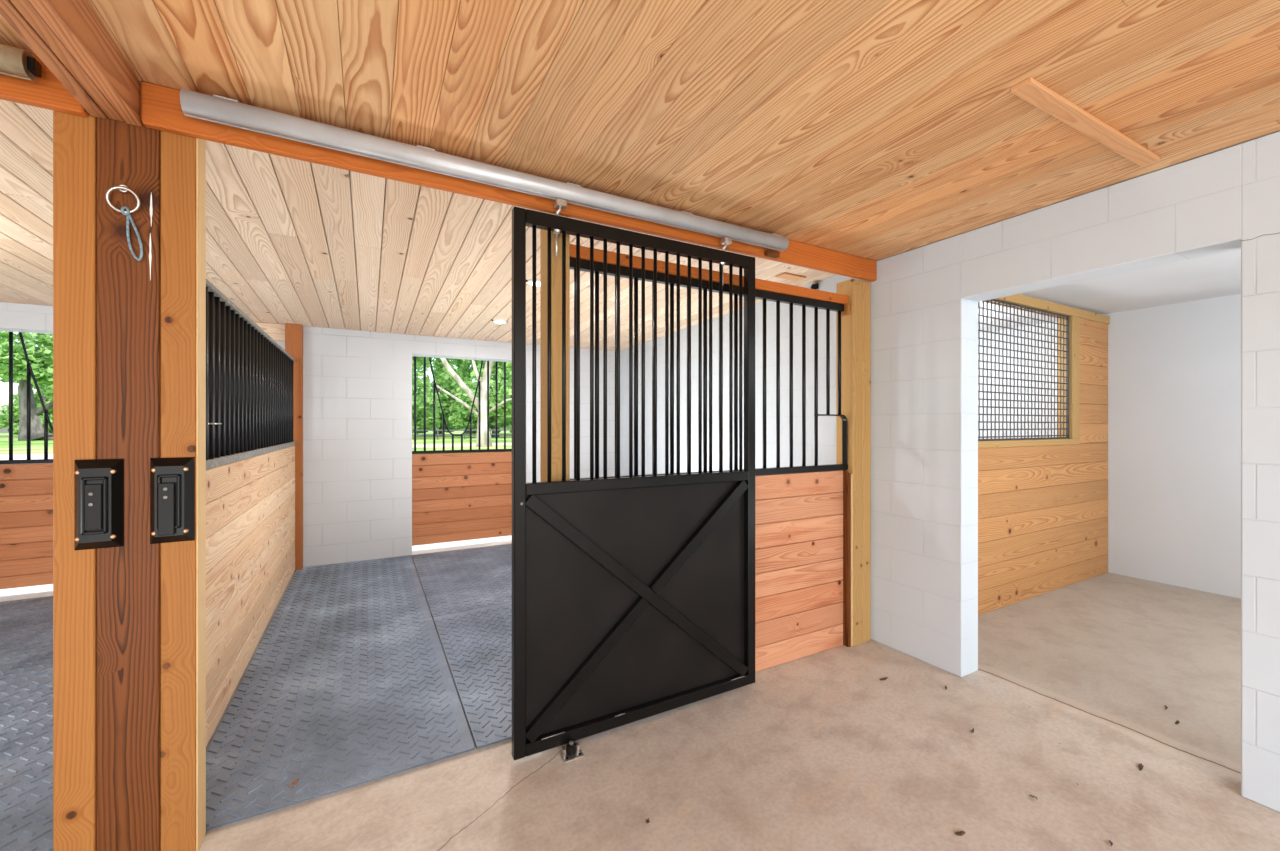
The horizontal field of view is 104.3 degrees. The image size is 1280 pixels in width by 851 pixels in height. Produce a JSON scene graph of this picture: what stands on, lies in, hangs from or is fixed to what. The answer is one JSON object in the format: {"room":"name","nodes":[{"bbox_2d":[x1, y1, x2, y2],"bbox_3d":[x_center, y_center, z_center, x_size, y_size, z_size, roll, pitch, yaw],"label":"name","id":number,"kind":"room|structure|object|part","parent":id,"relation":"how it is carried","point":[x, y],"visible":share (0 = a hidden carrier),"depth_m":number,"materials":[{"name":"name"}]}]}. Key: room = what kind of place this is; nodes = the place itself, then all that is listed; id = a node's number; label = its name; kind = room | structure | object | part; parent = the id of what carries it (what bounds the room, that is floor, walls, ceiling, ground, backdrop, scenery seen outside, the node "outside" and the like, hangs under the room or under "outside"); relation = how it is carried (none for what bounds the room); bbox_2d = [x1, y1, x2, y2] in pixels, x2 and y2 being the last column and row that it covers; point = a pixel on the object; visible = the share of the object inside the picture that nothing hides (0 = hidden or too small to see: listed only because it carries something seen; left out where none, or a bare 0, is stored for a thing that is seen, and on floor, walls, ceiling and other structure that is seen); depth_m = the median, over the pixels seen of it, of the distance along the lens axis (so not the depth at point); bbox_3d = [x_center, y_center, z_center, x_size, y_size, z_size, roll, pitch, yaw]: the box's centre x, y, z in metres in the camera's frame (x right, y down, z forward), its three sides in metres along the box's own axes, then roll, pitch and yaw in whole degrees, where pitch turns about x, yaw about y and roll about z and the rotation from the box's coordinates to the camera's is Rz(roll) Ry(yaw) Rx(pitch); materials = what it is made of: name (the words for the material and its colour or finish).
{"room":"farm building","nodes":[
{"label":"farm building","id":0,"kind":"room"},
{"bbox_2d":[0,302,614,566],"bbox_3d":[-3.177,0.162,4.816,6.550,2.390,0.200,0,0,-29],"label":"wall","id":1,"kind":"structure","parent":0,"point":[357,385],"depth_m":4.95,"materials":[{"name":"white paint"}]},
{"bbox_2d":[0,332,52,588],"bbox_3d":[-4.611,0.247,4.188,1.245,2.100,0.034,0,0,-29],"label":"door","id":2,"kind":"structure","parent":1,"relation":"in","point":[26,487],"depth_m":4.00,"materials":[{"name":"brown wood"}]},
{"bbox_3d":[-4.611,0.291,4.188,1.245,0.032,0.034,0,0,-29],"label":"sill rail","id":3,"kind":"part","parent":2,"relation":"part of","materials":[{"name":"black metal"}]},
{"bbox_3d":[-4.612,0.803,4.190,1.245,0.988,0.030,0,0,-29],"label":"plank panel","id":4,"kind":"part","parent":2,"relation":"part of","materials":[{"name":"brown wood"}]},
{"bbox_2d":[0,540,511,601],"bbox_3d":[-3.223,1.354,4.804,4.242,0.006,0.218,0,0,-29],"label":"trim","id":5,"kind":"structure","parent":1,"relation":"attached to","point":[47,593],"depth_m":5.33,"materials":[{"name":"white paint"}]},
{"bbox_2d":[255,322,284,340],"bbox_3d":[-3.613,-0.860,4.446,0.730,0.154,0.029,0,0,-29],"label":"board","id":6,"kind":"object","parent":1,"relation":"attached to","point":[276,332],"visible":0.04,"depth_m":4.57,"materials":[{"name":"brown wood"}]},
{"bbox_2d":[412,356,511,545],"bbox_3d":[-1.943,0.247,5.649,1.245,2.100,0.034,0,0,-29],"label":"door","id":7,"kind":"structure","parent":1,"relation":"in","point":[458,495],"depth_m":5.60,"materials":[{"name":"brown wood"}]},
{"bbox_3d":[-1.943,0.291,5.649,1.245,0.032,0.034,0,0,-29],"label":"sill rail","id":8,"kind":"part","parent":7,"relation":"part of","materials":[{"name":"black metal"}]},
{"bbox_3d":[-1.944,0.803,5.651,1.245,0.988,0.030,0,0,-29],"label":"plank panel","id":9,"kind":"part","parent":7,"relation":"part of","materials":[{"name":"brown wood"}]},
{"bbox_2d":[0,99,837,350],"bbox_3d":[-2.264,-0.992,3.150,6.544,0.108,3.599,0,0,-29],"label":"ceiling","id":10,"kind":"structure","parent":0,"point":[255,256],"depth_m":2.86,"materials":[{"name":"brown wood"}]},
{"bbox_2d":[491,319,507,323],"bbox_3d":[-1.288,-0.953,4.562,0.123,0.026,0.123,0,0,10],"label":"recessed light","id":11,"kind":"object","parent":10,"relation":"in","point":[499,321],"visible":1,"depth_m":4.52,"materials":[{"name":"white plastic"}]},
{"bbox_2d":[526,279,539,285],"bbox_3d":[-0.718,-0.984,3.437,0.123,0.026,0.123,0,0,10],"label":"recessed light","id":12,"kind":"object","parent":10,"relation":"in","point":[529,281],"visible":0.52,"depth_m":3.40,"materials":[{"name":"white plastic"}]},
{"bbox_2d":[775,273,805,280],"bbox_3d":[1.029,-1.013,3.390,0.200,0.010,0.090,0,0,-29],"label":"batten","id":13,"kind":"object","parent":10,"relation":"attached to","point":[788,276],"visible":1,"depth_m":3.38,"materials":[{"name":"beige wood"}]},
{"bbox_2d":[0,0,1279,260],"bbox_3d":[-0.833,-1.043,-0.769,7.799,0.020,4.649,0,0,-29],"label":"ceiling","id":14,"kind":"structure","parent":0,"point":[876,130],"depth_m":1.52,"materials":[{"name":"brown wood"}]},
{"bbox_2d":[0,53,87,116],"bbox_3d":[-2.913,-0.965,0.723,2.984,0.134,0.035,0,0,-29],"label":"header board","id":15,"kind":"object","parent":14,"relation":"attached to","point":[46,92],"visible":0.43,"depth_m":1.39,"materials":[{"name":"orange wood"}]},
{"bbox_2d":[0,44,41,80],"bbox_3d":[-2.870,-0.973,0.677,2.815,0.077,0.086,0,0,-29],"label":"door track","id":16,"kind":"object","parent":15,"relation":"attached to","point":[14,61],"visible":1,"depth_m":1.31,"materials":[{"name":"beige metal"}]},
{"bbox_2d":[0,0,141,125],"bbox_3d":[-0.467,-0.969,-0.513,0.112,0.127,4.548,0,0,-29],"label":"ceiling beam","id":17,"kind":"structure","parent":14,"relation":"attached to","point":[67,36],"depth_m":1.24,"materials":[{"name":"brown wood"}]},
{"bbox_2d":[140,81,876,281],"bbox_3d":[-0.012,-0.969,2.310,3.392,0.127,0.035,0,0,-29],"label":"header board","id":18,"kind":"object","parent":14,"relation":"attached to","point":[160,106],"visible":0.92,"depth_m":1.89,"materials":[{"name":"orange wood"}]},
{"bbox_2d":[180,88,788,250],"bbox_3d":[-0.302,-0.973,2.083,2.440,0.077,0.086,0,0,-29],"label":"door track","id":19,"kind":"object","parent":18,"relation":"attached to","point":[215,108],"visible":1,"depth_m":1.81,"materials":[{"name":"metal"}]},
{"bbox_2d":[512,198,754,760],"bbox_3d":[0.045,0.199,2.276,1.250,2.260,0.060,0,0,-29],"label":"door","id":20,"kind":"structure","parent":19,"relation":"hanging from","point":[633,598],"depth_m":2.21,"materials":[{"name":"black metal"}]},
{"bbox_3d":[0.032,0.780,2.299,1.154,0.998,0.004,0,0,-29],"label":"panel","id":21,"kind":"part","parent":20,"relation":"part of","materials":[{"name":"black metal"}]},
{"bbox_3d":[0.040,-0.841,2.285,1.154,0.056,0.040,0,0,-29],"label":"rail","id":22,"kind":"part","parent":20,"relation":"part of","materials":[{"name":"black metal"}]},
{"bbox_3d":[0.040,0.257,2.285,1.154,0.048,0.040,0,0,-29],"label":"rail","id":23,"kind":"part","parent":20,"relation":"part of","materials":[{"name":"black metal"}]},
{"bbox_3d":[0.040,1.304,2.285,1.154,0.050,0.040,0,0,-29],"label":"rail","id":24,"kind":"part","parent":20,"relation":"part of","materials":[{"name":"black metal"}]},
{"bbox_2d":[764,250,779,257],"bbox_3d":[0.709,-0.920,2.668,0.085,0.027,0.030,0,0,-29],"label":"wood block","id":25,"kind":"object","parent":18,"relation":"attached to","point":[769,253],"visible":1,"depth_m":2.65,"materials":[{"name":"brown wood"}]},
{"bbox_2d":[1011,77,1159,165],"bbox_3d":[1.563,-1.025,1.712,0.942,0.015,0.055,0,0,-27],"label":"batten","id":26,"kind":"object","parent":14,"relation":"attached to","point":[1030,90],"visible":1,"depth_m":1.66,"materials":[{"name":"beige wood"}]},
{"bbox_2d":[199,558,1279,850],"bbox_3d":[-0.254,1.432,1.714,11.200,0.150,8.450,0,0,-29],"label":"floor","id":27,"kind":"structure","parent":0,"point":[1064,702],"depth_m":2.01,"materials":[{"name":"concrete"}]},
{"bbox_2d":[0,676,52,850],"bbox_3d":[-2.792,1.345,1.877,1.821,0.022,1.690,0,0,-29],"label":"rubber mat","id":28,"kind":"object","parent":27,"relation":"on","point":[26,707],"visible":0.26,"depth_m":1.95,"materials":[{"name":"grey rubber"}]},
{"bbox_2d":[0,596,52,684],"bbox_3d":[-3.634,1.345,3.416,1.821,0.022,1.802,0,0,-29],"label":"rubber mat","id":29,"kind":"object","parent":27,"relation":"on","point":[26,625],"visible":0.17,"depth_m":3.09,"materials":[{"name":"grey rubber"}]},
{"bbox_2d":[53,111,205,850],"bbox_3d":[-1.559,0.207,1.534,0.318,2.300,0.089,0,0,-29],"label":"post","id":30,"kind":"object","parent":27,"relation":"on","point":[129,334],"visible":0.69,"depth_m":1.49,"materials":[{"name":"brown wood"}]},
{"bbox_2d":[74,459,123,549],"bbox_3d":[-1.583,0.231,1.448,0.104,0.263,0.044,0,0,-29],"label":"latch keeper","id":31,"kind":"object","parent":30,"relation":"attached to","point":[98,483],"visible":1,"depth_m":1.44,"materials":[{"name":"black metal"}]},
{"bbox_3d":[-1.578,0.235,1.434,0.038,0.133,0.007,0,0,-29],"label":"strike plate","id":32,"kind":"part","parent":31,"relation":"part of","materials":[{"name":"black metal"}]},
{"bbox_2d":[105,184,139,212],"bbox_3d":[-1.538,-0.675,1.482,0.076,0.085,0.032,0,0,-29],"label":"ring","id":33,"kind":"object","parent":30,"relation":"attached to","point":[125,188],"visible":1,"depth_m":1.47,"materials":[{"name":"metal"}]},
{"bbox_2d":[120,206,142,260],"bbox_3d":[-1.522,-0.574,1.489,0.049,0.157,0.012,0,0,-29],"label":"loop","id":34,"kind":"object","parent":33,"relation":"hanging from","point":[128,215],"visible":1,"depth_m":1.49,"materials":[{"name":"grey metal"}]},
{"bbox_2d":[150,457,194,543],"bbox_3d":[-1.439,0.231,1.523,0.104,0.263,0.050,0,0,-29],"label":"latch keeper","id":35,"kind":"object","parent":30,"relation":"attached to","point":[172,480],"visible":1,"depth_m":1.52,"materials":[{"name":"black metal"}]},
{"bbox_3d":[-1.436,0.253,1.508,0.038,0.158,0.013,0,0,-29],"label":"strike plate","id":36,"kind":"part","parent":35,"relation":"part of","materials":[{"name":"black metal"}]},
{"bbox_2d":[206,279,294,745],"bbox_3d":[-2.385,0.362,3.112,0.063,1.947,3.370,0,0,-29],"label":"wall","id":37,"kind":"structure","parent":27,"relation":"on","point":[250,445],"depth_m":2.66,"materials":[{"name":"brown wood"}]},
{"bbox_3d":[-2.394,-0.600,3.107,0.042,0.023,3.370,0,0,-29],"label":"rail","id":38,"kind":"part","parent":37,"relation":"part of","materials":[{"name":"black metal"}]},
{"bbox_3d":[-2.395,0.761,3.106,0.040,1.150,3.369,0,0,-29],"label":"plank panel","id":39,"kind":"part","parent":37,"relation":"part of","materials":[{"name":"brown wood"}]},
{"bbox_3d":[-2.394,0.166,3.107,0.042,0.038,3.370,0,0,-29],"label":"rail","id":40,"kind":"part","parent":37,"relation":"part of","materials":[{"name":"beige wood"}]},
{"bbox_2d":[285,323,302,571],"bbox_3d":[-3.220,0.208,4.629,0.131,2.297,0.083,0,0,-29],"label":"post","id":41,"kind":"object","parent":27,"relation":"on","point":[293,332],"visible":0.56,"depth_m":4.61,"materials":[{"name":"orange wood"}]},
{"bbox_2d":[206,617,474,830],"bbox_3d":[-1.499,1.345,2.539,0.975,0.022,1.610,0,0,-29],"label":"rubber mat","id":42,"kind":"object","parent":27,"relation":"on","point":[331,713],"visible":1,"depth_m":2.25,"materials":[{"name":"grey rubber"}]},
{"bbox_2d":[290,778,297,787],"bbox_3d":[-1.284,1.328,1.847,0.015,0.016,0.034,0,0,10],"label":"dry leaf","id":43,"kind":"object","parent":42,"relation":"on","point":[294,782],"visible":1,"depth_m":1.85,"materials":[{"name":"orange plant"}]},
{"bbox_2d":[259,555,431,645],"bbox_3d":[-2.341,1.345,4.077,0.975,0.022,1.883,0,0,-29],"label":"rubber mat","id":44,"kind":"object","parent":27,"relation":"on","point":[320,600],"visible":1,"depth_m":3.82,"materials":[{"name":"grey rubber"}]},
{"bbox_2d":[412,544,511,617],"bbox_3d":[-1.379,1.345,4.599,1.200,0.022,1.892,0,0,-29],"label":"rubber mat","id":45,"kind":"object","parent":27,"relation":"on","point":[453,581],"visible":0.68,"depth_m":4.35,"materials":[{"name":"grey rubber"}]},
{"bbox_2d":[433,601,511,748],"bbox_3d":[-0.560,1.345,3.102,1.200,0.022,1.696,0,0,-29],"label":"rubber mat","id":46,"kind":"object","parent":27,"relation":"on","point":[476,643],"visible":0.3,"depth_m":2.79,"materials":[{"name":"grey rubber"}]},
{"bbox_2d":[540,229,569,481],"bbox_3d":[-0.381,0.215,2.220,0.083,2.238,0.160,0,0,-29],"label":"post","id":47,"kind":"object","parent":27,"relation":"on","point":[556,262],"visible":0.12,"depth_m":2.16,"materials":[{"name":"yellow wood"}]},
{"bbox_2d":[560,740,583,762],"bbox_3d":[-0.280,1.329,2.042,0.086,0.055,0.062,0,0,-29],"label":"guide","id":48,"kind":"object","parent":27,"relation":"on","point":[572,752],"visible":1,"depth_m":2.03,"materials":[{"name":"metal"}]},
{"bbox_2d":[570,244,852,671],"bbox_3d":[0.484,0.278,2.643,1.836,2.158,0.072,0,0,-29],"label":"panel","id":49,"kind":"object","parent":27,"relation":"on","point":[804,514],"visible":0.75,"depth_m":2.85,"materials":[{"name":"red wood"}]},
{"bbox_3d":[0.466,-0.726,2.649,1.810,0.042,0.036,0,0,-29],"label":"rail","id":50,"kind":"part","parent":49,"relation":"part of","materials":[{"name":"orange wood"}]},
{"bbox_3d":[0.475,0.257,2.656,1.834,0.036,0.040,0,0,-29],"label":"rail","id":51,"kind":"part","parent":49,"relation":"part of","materials":[{"name":"black metal"}]},
{"bbox_3d":[0.461,0.816,2.646,1.800,1.079,0.024,0,0,-29],"label":"plank panel","id":52,"kind":"part","parent":49,"relation":"part of","materials":[{"name":"red wood"}]},
{"bbox_2d":[836,279,870,645],"bbox_3d":[1.353,0.227,3.149,0.173,2.261,0.125,0,0,-29],"label":"post","id":53,"kind":"object","parent":27,"relation":"on","point":[855,326],"visible":0.82,"depth_m":3.10,"materials":[{"name":"yellow wood"}]},
{"bbox_2d":[954,831,964,835],"bbox_3d":[1.060,1.351,1.647,0.035,0.010,0.012,0,0,0],"label":"scrap","id":54,"kind":"object","parent":27,"relation":"on","point":[960,833],"visible":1,"depth_m":1.65,"materials":[{"name":"brown"}]},
{"bbox_2d":[978,294,1109,614],"bbox_3d":[2.974,0.175,3.901,3.028,2.361,0.112,0,0,-29],"label":"wall","id":55,"kind":"structure","parent":27,"relation":"on","point":[1043,502],"depth_m":4.03,"materials":[{"name":"brown wood"}]},
{"bbox_3d":[2.850,0.137,3.833,2.080,0.050,0.112,0,0,-29],"label":"window sill","id":56,"kind":"part","parent":55,"relation":"part of","materials":[{"name":"yellow wood"}]},
{"bbox_2d":[269,13,1279,324],"bbox_3d":[-0.374,-1.145,1.933,11.200,0.175,8.950,0,0,-29],"label":"ceiling","id":57,"kind":"structure","parent":0,"point":[338,13],"depth_m":2.54,"materials":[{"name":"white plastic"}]},
{"bbox_2d":[620,131,1279,811],"bbox_3d":[1.796,0.162,2.722,0.165,2.390,8.250,0,0,-29],"label":"wall","id":58,"kind":"structure","parent":0,"point":[925,299],"depth_m":2.72,"materials":[{"name":"white paint"}]},
{"bbox_2d":[811,283,817,288],"bbox_3d":[1.235,-0.950,3.518,0.045,0.115,0.070,0,0,37],"label":"security camera","id":59,"kind":"object","parent":58,"relation":"attached to","point":[813,286],"visible":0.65,"depth_m":3.50,"materials":[{"name":"black plastic"}]},
{"bbox_2d":[978,294,1240,598],"bbox_3d":[4.283,0.137,4.880,0.200,2.440,6.850,0,0,-29],"label":"wall","id":60,"kind":"structure","parent":0,"point":[1174,423],"depth_m":4.24,"materials":[{"name":"white paint"}]},
{"bbox_2d":[978,249,1240,332],"bbox_3d":[3.000,-1.043,4.064,3.235,0.020,7.050,0,0,-29],"label":"ceiling","id":61,"kind":"structure","parent":0,"point":[1215,275],"depth_m":3.77,"materials":[{"name":"white paint"}]},
{"label":"outside","id":62,"kind":"structure","parent":0,"visible":0},
{"bbox_2d":[0,535,511,596],"bbox_3d":[-3.489,1.508,6.584,12.200,0.298,3.199,0,0,-29],"label":"apron","id":63,"kind":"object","parent":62,"point":[49,587],"depth_m":5.54,"materials":[{"name":"white concrete"}]},
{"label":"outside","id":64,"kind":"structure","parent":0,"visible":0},
{"bbox_2d":[0,431,511,454],"bbox_3d":[-48.938,1.587,58.179,210.000,0.300,130.940,0,0,-29],"label":"lawn","id":65,"kind":"structure","parent":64,"point":[37,446],"depth_m":42.01,"materials":[{"name":"green plant"}]},
{"bbox_2d":[0,331,52,440],"bbox_3d":[-58.298,-4.545,47.518,12.949,13.127,6.830,0,0,-9],"label":"tree","id":66,"kind":"object","parent":65,"relation":"on","point":[40,357],"visible":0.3,"depth_m":47.12,"materials":[{"name":"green plant"}]},
{"bbox_2d":[0,348,52,434],"bbox_3d":[-74.313,-4.434,61.833,9.228,11.772,7.195,0,0,7],"label":"tree","id":67,"kind":"object","parent":65,"relation":"on","point":[46,391],"visible":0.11,"depth_m":60.37,"materials":[{"name":"green plant"}]},
{"bbox_2d":[2,371,52,433],"bbox_3d":[-84.938,-4.661,71.993,9.584,12.226,7.473,0,0,-33],"label":"tree","id":68,"kind":"object","parent":65,"relation":"on","point":[49,430],"visible":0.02,"depth_m":69.94,"materials":[{"name":"green plant"}]},
{"bbox_2d":[412,356,443,433],"bbox_3d":[-27.110,-4.811,55.836,9.724,12.529,7.647,0,0,-25],"label":"tree","id":69,"kind":"object","parent":65,"relation":"on","point":[419,401],"visible":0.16,"depth_m":56.05,"materials":[{"name":"green plant"}]},
{"bbox_2d":[416,357,471,435],"bbox_3d":[-27.613,-6.248,68.013,9.418,15.409,12.079,0,0,-45],"label":"tree","id":70,"kind":"object","parent":65,"relation":"on","point":[444,381],"visible":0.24,"depth_m":66.23,"materials":[{"name":"green plant"}]},
{"bbox_2d":[412,428,511,439],"bbox_3d":[-15.018,0.862,53.407,23.070,1.150,0.180,0,0,-29],"label":"fence","id":71,"kind":"object","parent":65,"relation":"on","point":[490,429],"visible":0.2,"depth_m":51.44,"materials":[{"name":"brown wood"}]},
{"bbox_3d":[-14.958,0.487,53.371,23.000,0.140,0.060,0,0,-29],"label":"rail","id":72,"kind":"part","parent":71,"relation":"part of","materials":[{"name":"grey wood"}]},
{"bbox_3d":[-14.958,0.937,53.371,23.000,0.140,0.060,0,0,-29],"label":"rail","id":73,"kind":"part","parent":71,"relation":"part of","materials":[{"name":"grey wood"}]},
{"bbox_2d":[442,359,490,433],"bbox_3d":[-28.103,-6.204,80.318,9.364,15.320,12.010,0,0,-25],"label":"tree","id":74,"kind":"object","parent":65,"relation":"on","point":[463,370],"visible":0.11,"depth_m":78.88,"materials":[{"name":"green plant"}]},
{"bbox_2d":[432,358,511,446],"bbox_3d":[-11.951,-5.118,35.774,10.051,13.201,5.933,0,0,-15],"label":"tree","id":75,"kind":"object","parent":65,"relation":"on","point":[449,369],"visible":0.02,"depth_m":33.71,"materials":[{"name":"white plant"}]},
{"bbox_2d":[448,360,511,436],"bbox_3d":[-17.454,-5.809,59.967,8.867,14.529,11.277,0,0,21],"label":"tree","id":76,"kind":"object","parent":65,"relation":"on","point":[459,419],"visible":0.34,"depth_m":57.59,"materials":[{"name":"green plant"}]},
{"bbox_2d":[489,366,511,432],"bbox_3d":[-18.356,-5.205,73.172,10.337,13.318,8.128,0,0,-35],"label":"tree","id":77,"kind":"object","parent":65,"relation":"on","point":[501,424],"visible":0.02,"depth_m":70.34,"materials":[{"name":"green plant"}]},
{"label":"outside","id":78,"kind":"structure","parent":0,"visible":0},
{"bbox_2d":[0,454,52,463],"bbox_3d":[-50.766,1.427,5.277,76.000,0.020,14.000,0,0,-29],"label":"path","id":79,"kind":"structure","parent":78,"point":[15,456],"depth_m":22.72,"materials":[{"name":"white concrete"}]},
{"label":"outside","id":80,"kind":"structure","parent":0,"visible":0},
{"bbox_2d":[412,443,511,446],"bbox_3d":[-4.447,1.427,41.455,28.000,0.020,5.000,0,0,-29],"label":"path","id":81,"kind":"structure","parent":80,"point":[464,444],"depth_m":37.07,"materials":[{"name":"white concrete"}]}
]}

